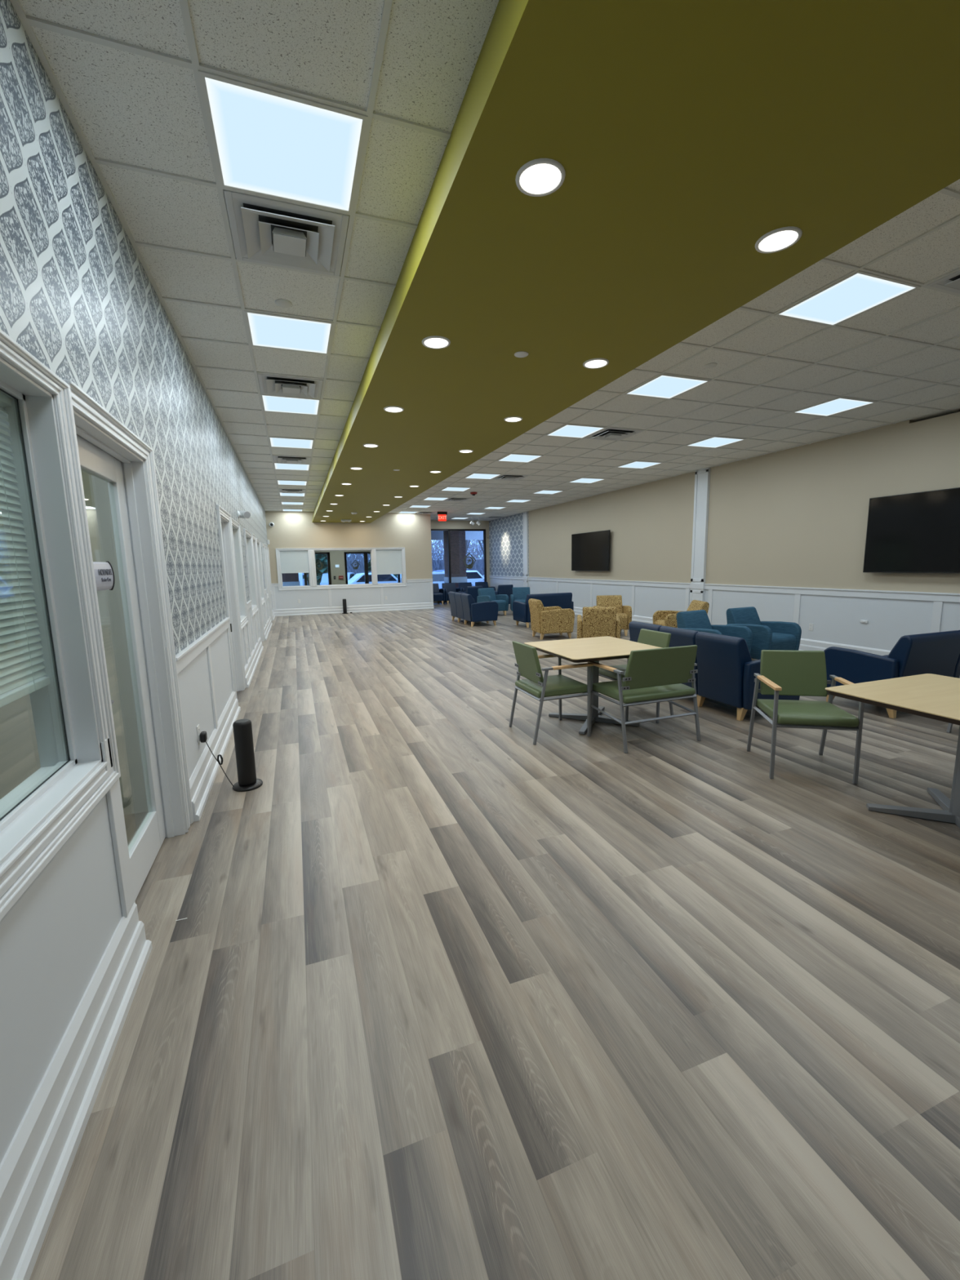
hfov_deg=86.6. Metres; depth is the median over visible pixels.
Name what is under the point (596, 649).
table
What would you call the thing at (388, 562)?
roller shade
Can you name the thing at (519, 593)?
armchair
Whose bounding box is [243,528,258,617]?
window
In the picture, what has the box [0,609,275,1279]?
baseboard
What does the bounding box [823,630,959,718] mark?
sofa
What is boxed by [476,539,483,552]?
bare tree
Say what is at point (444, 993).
floor
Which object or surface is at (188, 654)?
trim
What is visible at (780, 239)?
recessed light
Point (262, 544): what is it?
window
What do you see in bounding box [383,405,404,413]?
recessed light
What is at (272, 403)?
recessed light
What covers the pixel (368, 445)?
recessed light
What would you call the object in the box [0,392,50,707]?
window blind
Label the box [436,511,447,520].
exit sign
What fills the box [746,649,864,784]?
armchair
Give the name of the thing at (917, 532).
television
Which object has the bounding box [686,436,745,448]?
recessed light
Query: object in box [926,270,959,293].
ceiling vent
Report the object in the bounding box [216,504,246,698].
door
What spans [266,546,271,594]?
window
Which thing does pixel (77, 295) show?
wall
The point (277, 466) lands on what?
recessed light
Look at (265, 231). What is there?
ceiling vent
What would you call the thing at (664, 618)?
armchair
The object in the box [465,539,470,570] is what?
bare tree
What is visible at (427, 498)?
recessed light
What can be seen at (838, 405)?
recessed light
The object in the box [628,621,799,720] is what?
sofa
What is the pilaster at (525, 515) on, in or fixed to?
attached to the wall at (795, 517)
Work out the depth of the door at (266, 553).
14.89 m
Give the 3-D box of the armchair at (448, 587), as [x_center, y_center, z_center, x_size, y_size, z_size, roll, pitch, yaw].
[-1.165,-1.886,20.539,0.695,0.806,0.791,-4,9,-20]
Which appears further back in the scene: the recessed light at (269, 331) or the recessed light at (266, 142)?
the recessed light at (269, 331)
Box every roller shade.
[280,551,309,573]
[376,549,402,574]
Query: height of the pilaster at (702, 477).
3.318 m
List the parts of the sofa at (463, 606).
backrest, backrest, backrest, arm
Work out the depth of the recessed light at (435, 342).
3.32 m
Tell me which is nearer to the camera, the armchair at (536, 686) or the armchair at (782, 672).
the armchair at (782, 672)
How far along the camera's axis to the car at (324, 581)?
32.62 m
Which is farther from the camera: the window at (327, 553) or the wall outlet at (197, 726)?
the window at (327, 553)
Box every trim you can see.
[99,588,273,917]
[271,578,433,609]
[488,575,959,632]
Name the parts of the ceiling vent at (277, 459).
plate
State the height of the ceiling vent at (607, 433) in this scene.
0.046 m
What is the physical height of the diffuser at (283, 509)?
0.010 m
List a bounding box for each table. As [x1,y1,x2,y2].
[524,635,662,734]
[824,673,959,828]
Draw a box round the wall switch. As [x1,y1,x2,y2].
[860,619,867,623]
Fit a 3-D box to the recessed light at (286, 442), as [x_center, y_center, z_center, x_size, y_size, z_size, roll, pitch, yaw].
[-2.701,-2.828,7.307,0.599,0.017,0.599,-4,9,-20]
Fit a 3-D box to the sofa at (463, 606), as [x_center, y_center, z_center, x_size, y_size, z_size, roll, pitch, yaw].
[-0.214,-0.861,13.531,0.791,0.806,1.845,-4,9,-20]
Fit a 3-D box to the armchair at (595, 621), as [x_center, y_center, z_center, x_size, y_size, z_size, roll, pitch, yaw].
[2.027,-0.194,8.753,0.695,0.806,0.791,0,9,10]
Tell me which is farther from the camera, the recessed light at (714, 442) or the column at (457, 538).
the column at (457, 538)
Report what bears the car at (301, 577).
on the parking garage
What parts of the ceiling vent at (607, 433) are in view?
plate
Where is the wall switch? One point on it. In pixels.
(861, 620)
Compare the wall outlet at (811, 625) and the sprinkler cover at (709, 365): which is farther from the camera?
the wall outlet at (811, 625)
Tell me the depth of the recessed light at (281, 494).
12.41 m
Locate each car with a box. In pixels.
[298,573,307,585]
[320,572,354,585]
[347,573,397,584]
[396,572,475,588]
[432,569,444,572]
[442,570,484,584]
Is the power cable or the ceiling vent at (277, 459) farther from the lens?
the ceiling vent at (277, 459)
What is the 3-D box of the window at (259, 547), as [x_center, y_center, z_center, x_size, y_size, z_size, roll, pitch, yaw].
[-5.008,-1.525,11.405,0.201,1.429,1.346,-4,9,-20]
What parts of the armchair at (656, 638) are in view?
seat frame, seat, leg, backrest, leg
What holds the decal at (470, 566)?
attached to the window at (447, 530)
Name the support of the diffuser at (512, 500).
attached to the recessed light at (511, 500)
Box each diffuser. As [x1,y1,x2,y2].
[281,502,303,504]
[283,509,302,511]
[398,511,417,513]
[506,499,528,502]
[535,490,561,493]
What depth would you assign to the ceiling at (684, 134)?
2.00 m
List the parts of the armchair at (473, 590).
backrest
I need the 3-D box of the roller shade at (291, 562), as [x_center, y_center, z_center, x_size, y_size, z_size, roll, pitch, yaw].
[-5.997,-2.524,16.469,0.852,0.714,0.045,-4,9,-20]
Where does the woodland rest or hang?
on the parking garage
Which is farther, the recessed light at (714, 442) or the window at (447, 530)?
the window at (447, 530)
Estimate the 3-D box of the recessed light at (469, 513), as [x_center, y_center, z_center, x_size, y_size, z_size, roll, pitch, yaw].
[-0.153,-4.470,17.994,0.599,0.017,0.599,-4,9,-20]
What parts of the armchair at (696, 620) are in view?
backrest, arm, arm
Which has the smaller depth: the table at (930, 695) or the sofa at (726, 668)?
the table at (930, 695)
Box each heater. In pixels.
[232,719,262,791]
[342,599,347,613]
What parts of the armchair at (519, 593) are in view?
arm, seat, backrest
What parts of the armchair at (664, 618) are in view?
seat, arm, arm, backrest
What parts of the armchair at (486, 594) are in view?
arm, backrest, seat, arm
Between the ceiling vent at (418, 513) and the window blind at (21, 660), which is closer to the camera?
the window blind at (21, 660)
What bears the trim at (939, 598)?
attached to the wall at (795, 517)
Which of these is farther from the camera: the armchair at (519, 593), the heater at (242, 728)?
the armchair at (519, 593)
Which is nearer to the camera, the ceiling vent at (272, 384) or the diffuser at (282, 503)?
the ceiling vent at (272, 384)
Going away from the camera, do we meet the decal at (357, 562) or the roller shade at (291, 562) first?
the roller shade at (291, 562)
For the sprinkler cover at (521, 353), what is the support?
attached to the ceiling at (684, 134)
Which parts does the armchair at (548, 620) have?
backrest, arm, arm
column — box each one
[281,573,300,586]
[443,530,466,588]
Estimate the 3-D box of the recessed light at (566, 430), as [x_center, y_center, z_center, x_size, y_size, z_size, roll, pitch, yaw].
[1.299,-2.856,6.965,0.599,0.017,0.599,-4,9,-20]
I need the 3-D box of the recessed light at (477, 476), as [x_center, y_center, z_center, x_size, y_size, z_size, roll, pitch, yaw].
[0.051,-3.338,10.369,0.599,0.017,0.599,-4,9,-20]
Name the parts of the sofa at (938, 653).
leg, arm, leg, backrest, backrest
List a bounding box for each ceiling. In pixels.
[18,0,959,520]
[311,0,959,523]
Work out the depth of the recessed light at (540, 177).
1.92 m
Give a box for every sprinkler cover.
[275,298,292,307]
[514,351,528,357]
[704,362,717,368]
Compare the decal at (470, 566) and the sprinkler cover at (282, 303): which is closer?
the sprinkler cover at (282, 303)
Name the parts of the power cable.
cord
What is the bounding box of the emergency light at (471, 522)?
[467,515,479,525]
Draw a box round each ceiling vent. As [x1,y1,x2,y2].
[223,189,349,276]
[257,373,323,399]
[272,455,311,464]
[279,488,305,493]
[416,511,435,514]
[444,497,471,501]
[488,516,502,518]
[493,474,527,480]
[584,427,643,440]
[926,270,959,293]
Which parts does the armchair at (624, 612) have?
backrest, seat, leg, arm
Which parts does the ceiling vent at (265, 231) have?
plate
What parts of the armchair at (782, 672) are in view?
leg, armrest, leg, backrest, seat frame, seat, leg, armrest, leg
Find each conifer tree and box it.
[306,554,328,585]
[363,553,396,577]
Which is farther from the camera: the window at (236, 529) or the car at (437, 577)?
the car at (437, 577)
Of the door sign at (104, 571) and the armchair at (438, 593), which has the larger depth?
the armchair at (438, 593)
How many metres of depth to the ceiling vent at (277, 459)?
8.38 m
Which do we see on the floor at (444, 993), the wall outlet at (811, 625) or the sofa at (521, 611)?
the sofa at (521, 611)
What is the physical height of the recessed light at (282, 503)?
0.017 m
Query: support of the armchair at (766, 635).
on the floor at (444, 993)
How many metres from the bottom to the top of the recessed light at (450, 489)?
0.017 m
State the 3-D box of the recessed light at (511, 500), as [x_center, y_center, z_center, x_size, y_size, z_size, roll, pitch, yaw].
[1.095,-3.988,14.590,0.599,0.017,0.599,-4,9,-20]
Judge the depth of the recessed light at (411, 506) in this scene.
15.48 m
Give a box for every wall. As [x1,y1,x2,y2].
[0,0,272,1164]
[0,470,147,815]
[265,511,432,608]
[315,520,489,603]
[488,411,959,650]
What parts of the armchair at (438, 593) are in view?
backrest, seat, arm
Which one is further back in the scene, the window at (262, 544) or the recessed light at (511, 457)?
the window at (262, 544)
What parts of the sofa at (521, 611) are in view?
arm, backrest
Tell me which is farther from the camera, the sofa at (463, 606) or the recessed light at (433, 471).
the sofa at (463, 606)
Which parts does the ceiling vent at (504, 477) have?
plate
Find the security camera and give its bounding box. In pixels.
[237,511,251,518]
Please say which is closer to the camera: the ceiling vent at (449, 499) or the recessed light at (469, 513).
the ceiling vent at (449, 499)
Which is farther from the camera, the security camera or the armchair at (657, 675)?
the security camera
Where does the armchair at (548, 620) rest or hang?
on the floor at (444, 993)
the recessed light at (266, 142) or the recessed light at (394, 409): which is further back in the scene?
the recessed light at (394, 409)
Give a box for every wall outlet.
[196,724,199,742]
[808,623,813,631]
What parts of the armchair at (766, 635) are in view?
backrest, arm, arm, seat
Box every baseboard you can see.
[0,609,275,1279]
[273,602,434,616]
[573,606,890,655]
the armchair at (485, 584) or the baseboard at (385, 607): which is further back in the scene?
the armchair at (485, 584)
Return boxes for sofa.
[448,591,498,626]
[512,592,573,627]
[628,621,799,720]
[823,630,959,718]
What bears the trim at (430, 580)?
attached to the wall at (291, 530)
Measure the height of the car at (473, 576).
1.449 m
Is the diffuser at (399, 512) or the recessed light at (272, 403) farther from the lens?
the diffuser at (399, 512)
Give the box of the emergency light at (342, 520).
[341,519,351,522]
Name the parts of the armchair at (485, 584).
backrest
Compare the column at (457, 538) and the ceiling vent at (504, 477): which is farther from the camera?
the column at (457, 538)
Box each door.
[62,379,193,902]
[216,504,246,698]
[251,533,264,641]
[264,543,272,620]
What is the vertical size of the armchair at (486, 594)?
0.806 m
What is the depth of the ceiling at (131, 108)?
3.11 m
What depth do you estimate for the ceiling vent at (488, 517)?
19.46 m
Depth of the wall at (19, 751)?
3.06 m
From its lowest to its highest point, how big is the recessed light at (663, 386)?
0.017 m
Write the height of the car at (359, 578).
1.449 m
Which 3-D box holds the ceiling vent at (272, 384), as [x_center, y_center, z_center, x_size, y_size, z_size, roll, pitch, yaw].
[-1.869,-2.490,5.040,0.580,0.046,0.580,-4,9,-20]
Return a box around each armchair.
[432,583,444,604]
[441,582,462,604]
[457,586,482,603]
[458,582,471,592]
[475,582,495,591]
[476,587,508,615]
[494,584,513,604]
[508,640,593,745]
[510,586,529,611]
[528,598,574,639]
[577,606,620,638]
[587,644,700,753]
[593,595,631,635]
[599,628,673,720]
[653,600,709,627]
[676,609,752,653]
[726,606,801,659]
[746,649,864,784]
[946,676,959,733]
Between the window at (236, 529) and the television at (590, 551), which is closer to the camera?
the window at (236, 529)
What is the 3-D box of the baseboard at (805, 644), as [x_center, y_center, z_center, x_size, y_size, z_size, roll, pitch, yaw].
[4.415,-0.249,10.770,0.056,0.228,23.500,-4,9,-20]
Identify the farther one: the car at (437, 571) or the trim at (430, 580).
the car at (437, 571)
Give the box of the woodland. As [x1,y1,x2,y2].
[306,539,484,577]
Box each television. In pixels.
[571,529,610,571]
[862,487,959,573]
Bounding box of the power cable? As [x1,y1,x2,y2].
[200,730,234,786]
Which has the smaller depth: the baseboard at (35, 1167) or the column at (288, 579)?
the baseboard at (35, 1167)
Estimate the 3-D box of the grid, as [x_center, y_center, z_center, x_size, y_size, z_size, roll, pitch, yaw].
[0.568,-3.142,8.950,8.910,0.019,23.500,-4,9,-20]
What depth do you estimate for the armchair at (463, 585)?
20.91 m
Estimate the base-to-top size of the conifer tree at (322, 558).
6.700 m
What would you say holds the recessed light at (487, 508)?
in the ceiling at (131, 108)
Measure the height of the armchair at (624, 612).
0.806 m
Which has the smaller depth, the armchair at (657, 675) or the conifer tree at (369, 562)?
the armchair at (657, 675)
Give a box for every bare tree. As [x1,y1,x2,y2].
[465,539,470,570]
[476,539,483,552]
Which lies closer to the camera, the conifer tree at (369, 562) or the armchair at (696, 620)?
the armchair at (696, 620)
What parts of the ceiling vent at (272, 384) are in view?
plate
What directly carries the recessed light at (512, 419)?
in the ceiling at (684, 134)
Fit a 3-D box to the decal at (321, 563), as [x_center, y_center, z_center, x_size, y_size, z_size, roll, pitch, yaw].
[-6.072,-2.824,19.264,0.332,0.372,0.002,-4,9,-20]
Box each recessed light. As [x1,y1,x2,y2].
[198,70,368,214]
[244,310,333,355]
[260,394,320,415]
[268,436,314,448]
[273,462,310,471]
[276,480,307,485]
[279,492,305,496]
[280,502,304,505]
[282,509,302,511]
[350,466,362,469]
[363,443,378,447]
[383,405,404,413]
[397,511,418,513]
[408,505,431,507]
[422,335,450,349]
[422,497,448,500]
[429,470,441,473]
[440,486,471,491]
[450,517,469,519]
[458,448,473,453]
[464,473,501,479]
[466,512,486,514]
[484,506,506,509]
[497,453,543,462]
[503,416,522,422]
[505,499,532,502]
[515,158,565,196]
[532,489,564,493]
[545,424,605,438]
[568,477,604,483]
[582,358,608,368]
[616,461,662,468]
[624,373,711,399]
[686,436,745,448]
[755,226,802,253]
[774,270,920,326]
[791,397,876,416]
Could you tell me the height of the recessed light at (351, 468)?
0.008 m
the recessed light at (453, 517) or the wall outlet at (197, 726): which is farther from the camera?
the recessed light at (453, 517)
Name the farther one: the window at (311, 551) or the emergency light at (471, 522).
the emergency light at (471, 522)
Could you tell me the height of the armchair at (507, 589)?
0.806 m
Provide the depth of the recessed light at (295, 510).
15.87 m
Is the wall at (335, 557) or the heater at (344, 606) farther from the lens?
the wall at (335, 557)
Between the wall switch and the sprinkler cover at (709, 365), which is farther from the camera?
the wall switch
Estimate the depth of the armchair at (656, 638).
5.10 m
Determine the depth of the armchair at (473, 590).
17.21 m
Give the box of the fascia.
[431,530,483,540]
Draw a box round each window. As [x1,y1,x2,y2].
[0,328,120,921]
[231,517,248,630]
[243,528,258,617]
[256,537,265,604]
[261,542,269,599]
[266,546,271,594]
[275,547,406,590]
[303,551,331,585]
[343,551,399,584]
[431,528,486,582]
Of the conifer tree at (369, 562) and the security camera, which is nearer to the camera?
the security camera
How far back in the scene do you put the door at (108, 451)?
2.75 m
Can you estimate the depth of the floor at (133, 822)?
3.14 m
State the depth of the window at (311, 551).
16.88 m
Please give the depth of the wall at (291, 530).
17.08 m
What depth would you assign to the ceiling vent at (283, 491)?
11.77 m
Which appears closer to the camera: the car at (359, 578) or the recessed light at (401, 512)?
the recessed light at (401, 512)
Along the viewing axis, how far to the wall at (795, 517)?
8.69 m
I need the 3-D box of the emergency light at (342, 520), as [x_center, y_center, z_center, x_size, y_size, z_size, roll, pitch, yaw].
[-4.123,-3.674,15.696,0.300,0.075,0.140,-4,9,-20]
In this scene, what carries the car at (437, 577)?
on the parking garage
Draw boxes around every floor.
[29,602,959,1279]
[124,811,147,844]
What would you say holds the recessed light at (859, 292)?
in the ceiling at (131, 108)
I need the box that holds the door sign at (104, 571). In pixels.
[93,561,115,591]
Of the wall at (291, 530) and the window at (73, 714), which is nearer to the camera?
the window at (73, 714)
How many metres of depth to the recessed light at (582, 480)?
11.17 m
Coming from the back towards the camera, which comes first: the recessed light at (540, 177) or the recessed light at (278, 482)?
the recessed light at (278, 482)
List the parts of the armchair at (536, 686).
leg, backrest, leg, armrest, seat, seat frame, leg, armrest, leg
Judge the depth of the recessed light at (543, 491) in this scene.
12.86 m
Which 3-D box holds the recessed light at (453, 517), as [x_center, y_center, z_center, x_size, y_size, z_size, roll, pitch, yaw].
[-0.777,-4.711,19.696,0.599,0.017,0.599,-4,9,-20]
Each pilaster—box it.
[522,511,528,586]
[689,467,710,604]
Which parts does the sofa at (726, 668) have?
backrest, backrest, leg, backrest, leg, arm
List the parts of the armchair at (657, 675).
leg, armrest, leg, seat frame, seat, leg, backrest, leg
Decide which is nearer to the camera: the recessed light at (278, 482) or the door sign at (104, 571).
the door sign at (104, 571)
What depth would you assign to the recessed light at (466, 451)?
6.52 m
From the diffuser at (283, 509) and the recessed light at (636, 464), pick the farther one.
the diffuser at (283, 509)
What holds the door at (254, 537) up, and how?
in the wall at (77, 295)
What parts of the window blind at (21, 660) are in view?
cord, rail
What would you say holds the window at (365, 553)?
in the wall at (335, 557)
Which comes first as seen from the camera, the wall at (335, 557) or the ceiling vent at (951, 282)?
the ceiling vent at (951, 282)
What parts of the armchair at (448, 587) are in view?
arm, backrest, arm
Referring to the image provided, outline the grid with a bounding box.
[9,0,959,520]
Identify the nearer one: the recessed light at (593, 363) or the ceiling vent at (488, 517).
the recessed light at (593, 363)
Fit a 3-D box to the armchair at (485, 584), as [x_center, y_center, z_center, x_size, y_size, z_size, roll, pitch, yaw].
[0.183,-1.978,20.977,0.695,0.806,0.791,-4,9,-20]
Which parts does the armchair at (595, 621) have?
arm, arm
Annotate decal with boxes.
[315,560,324,570]
[351,560,359,569]
[462,552,475,568]

